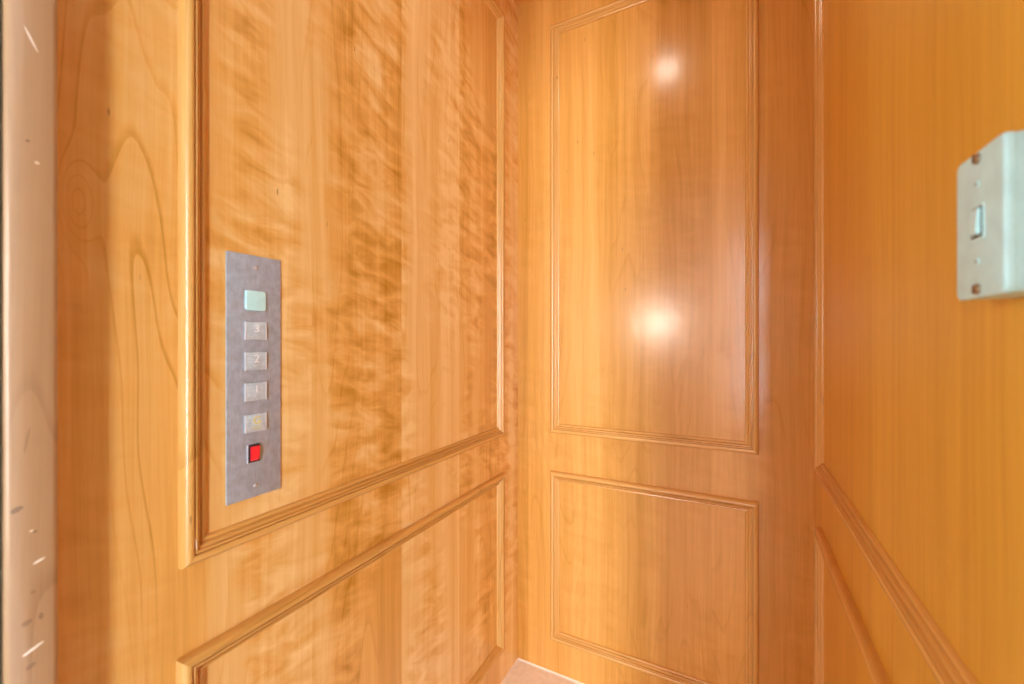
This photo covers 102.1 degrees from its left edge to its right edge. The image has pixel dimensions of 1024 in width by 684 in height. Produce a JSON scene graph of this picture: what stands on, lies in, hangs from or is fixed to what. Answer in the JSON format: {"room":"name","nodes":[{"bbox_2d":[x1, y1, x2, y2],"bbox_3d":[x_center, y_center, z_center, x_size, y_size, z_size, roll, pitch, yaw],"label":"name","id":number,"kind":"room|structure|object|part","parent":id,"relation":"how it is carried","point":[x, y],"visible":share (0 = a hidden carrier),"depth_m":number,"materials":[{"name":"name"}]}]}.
{"room":"elevator interior","nodes":[
{"label":"elevator interior","id":0,"kind":"room"},
{"bbox_2d":[58,0,517,683],"bbox_3d":[-0.269,-0.038,1.030,0.020,2.476,1.230,0,0,27],"label":"wall","id":1,"kind":"structure","parent":0,"point":[351,145],"depth_m":0.77,"materials":[{"name":"brown wood"}]},
{"bbox_2d":[1,0,57,683],"bbox_3d":[-0.541,0.140,0.458,0.063,2.120,0.040,0,0,27],"label":"door frame","id":2,"kind":"structure","parent":1,"relation":"attached to","point":[29,28],"depth_m":0.44,"materials":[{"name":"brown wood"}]},
{"bbox_2d":[225,251,280,505],"bbox_3d":[-0.428,0.056,0.692,0.009,0.403,0.090,0,0,27],"label":"control panel","id":3,"kind":"object","parent":1,"relation":"attached to","point":[252,283],"visible":1,"depth_m":0.69,"materials":[{"name":"silver metal"}]},
{"bbox_2d":[247,443,259,463],"bbox_3d":[-0.428,0.183,0.688,0.007,0.030,0.021,0,0,27],"label":"button","id":4,"kind":"object","parent":3,"relation":"attached to","point":[253,449],"depth_m":0.69,"materials":[{"name":"plastic"}]},
{"bbox_2d":[245,290,265,310],"bbox_3d":[-0.428,-0.070,0.692,0.004,0.033,0.034,0,0,27],"label":"button","id":5,"kind":"object","parent":3,"relation":"on","point":[255,300],"depth_m":0.69,"materials":[{"name":"white plastic"}]},
{"bbox_2d":[176,473,504,683],"bbox_3d":[-0.253,0.766,1.022,0.018,0.620,0.970,0,0,27],"label":"trim","id":6,"kind":"structure","parent":1,"relation":"attached to","point":[189,667],"depth_m":0.85,"materials":[{"name":"brown wood"}]},
{"bbox_3d":[-0.253,1.059,1.022,0.018,0.034,0.970,0,0,27],"label":"rail","id":7,"kind":"part","parent":6,"relation":"part of","materials":[{"name":"brown wood"}]},
{"bbox_2d":[178,0,504,568],"bbox_3d":[-0.252,-0.412,1.023,0.018,1.474,0.968,0,0,27],"label":"trim","id":8,"kind":"structure","parent":1,"relation":"attached to","point":[194,546],"depth_m":0.60,"materials":[{"name":"brown wood"}]},
{"bbox_3d":[-0.252,0.308,1.023,0.018,0.034,0.968,0,0,27],"label":"rail","id":9,"kind":"part","parent":8,"relation":"part of","materials":[{"name":"brown wood"}]},
{"bbox_3d":[-0.252,-1.132,1.023,0.018,0.034,0.968,0,0,27],"label":"rail","id":10,"kind":"part","parent":8,"relation":"part of","materials":[{"name":"brown wood"}]},
{"bbox_2d":[514,0,532,6],"bbox_3d":[0.135,-1.291,0.790,0.958,0.030,1.326,0,0,27],"label":"ceiling","id":11,"kind":"structure","parent":0,"point":[518,2],"depth_m":1.55,"materials":[{"name":"brown wood"}]},
{"bbox_2d":[503,660,576,683],"bbox_3d":[0.135,1.215,0.790,0.958,0.030,1.326,0,0,27],"label":"floor","id":12,"kind":"structure","parent":0,"point":[522,673],"depth_m":1.49,"materials":[{"name":"beige tile"}]},
{"bbox_2d":[501,658,583,683],"bbox_3d":[0.147,1.197,0.815,0.918,0.005,1.230,0,0,27],"label":"bead","id":13,"kind":"object","parent":12,"relation":"on","point":[519,659],"visible":1,"depth_m":1.51},
{"bbox_2d":[518,0,813,683],"bbox_3d":[0.435,-0.038,1.369,0.958,2.476,0.020,0,0,27],"label":"wall","id":14,"kind":"structure","parent":0,"point":[652,93],"depth_m":1.33,"materials":[{"name":"brown wood"}]},
{"bbox_2d":[550,0,758,454],"bbox_3d":[0.428,-0.412,1.353,0.651,1.474,0.018,0,0,27],"label":"trim","id":15,"kind":"structure","parent":14,"relation":"attached to","point":[750,445],"depth_m":1.25,"materials":[{"name":"brown wood"}]},
{"bbox_3d":[0.428,-1.132,1.353,0.651,0.034,0.018,0,0,27],"label":"rail","id":16,"kind":"part","parent":15,"relation":"part of","materials":[{"name":"brown wood"}]},
{"bbox_3d":[0.428,0.308,1.353,0.651,0.034,0.018,0,0,27],"label":"rail","id":17,"kind":"part","parent":15,"relation":"part of","materials":[{"name":"brown wood"}]},
{"bbox_2d":[550,470,758,683],"bbox_3d":[0.428,0.769,1.353,0.651,0.610,0.018,0,0,27],"label":"trim","id":18,"kind":"structure","parent":14,"relation":"attached to","point":[751,508],"depth_m":1.32,"materials":[{"name":"brown wood"}]},
{"bbox_3d":[0.428,1.057,1.353,0.651,0.034,0.018,0,0,27],"label":"rail","id":19,"kind":"part","parent":18,"relation":"part of","materials":[{"name":"brown wood"}]},
{"bbox_3d":[0.428,0.481,1.353,0.651,0.034,0.018,0,0,27],"label":"rail","id":20,"kind":"part","parent":18,"relation":"part of","materials":[{"name":"brown wood"}]},
{"bbox_2d":[814,0,1023,683],"bbox_3d":[0.551,-0.038,0.605,0.020,2.476,1.231,0,0,29],"label":"wall","id":21,"kind":"structure","parent":0,"point":[924,384],"depth_m":0.48,"materials":[{"name":"brown wood"}]},
{"bbox_2d":[813,527,890,683],"bbox_3d":[0.539,0.770,0.620,0.018,0.608,0.975,0,0,29],"label":"trim","id":22,"kind":"structure","parent":21,"relation":"attached to","point":[822,551],"depth_m":0.91,"materials":[{"name":"brown wood"}]},
{"bbox_2d":[813,0,978,683],"bbox_3d":[0.539,-0.410,0.620,0.018,1.478,0.975,0,0,29],"label":"trim","id":23,"kind":"structure","parent":21,"relation":"attached to","point":[946,665],"depth_m":0.93,"materials":[{"name":"brown wood"}]},
{"bbox_3d":[0.539,0.312,0.620,0.018,0.034,0.975,0,0,29],"label":"rail","id":24,"kind":"part","parent":23,"relation":"part of","materials":[{"name":"brown wood"}]},
{"bbox_2d":[957,130,1023,300],"bbox_3d":[0.352,-0.087,0.297,0.032,0.108,0.065,0,0,27],"label":"switch box","id":25,"kind":"object","parent":21,"relation":"attached to","point":[990,184],"visible":1,"depth_m":0.29,"materials":[{"name":"white plastic"}]},
{"bbox_3d":[0.339,-0.088,0.304,0.003,0.019,0.012,0,0,27],"label":"lever","id":26,"kind":"part","parent":25,"relation":"part of","materials":[{"name":"white plastic"}]},
{"bbox_3d":[0.178,-0.100,-0.092,3.600,2.600,0.200,0,0,27],"label":"wall","id":27,"kind":"structure","parent":0,"visible":0},
{"bbox_2d":[0,0,0,683],"bbox_3d":[-0.561,0.140,0.425,0.059,2.120,0.036,0,0,27],"label":"seal","id":28,"kind":"object","parent":27,"relation":"attached to","point":[0,0],"visible":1,"depth_m":0.43,"materials":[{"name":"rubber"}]}
]}

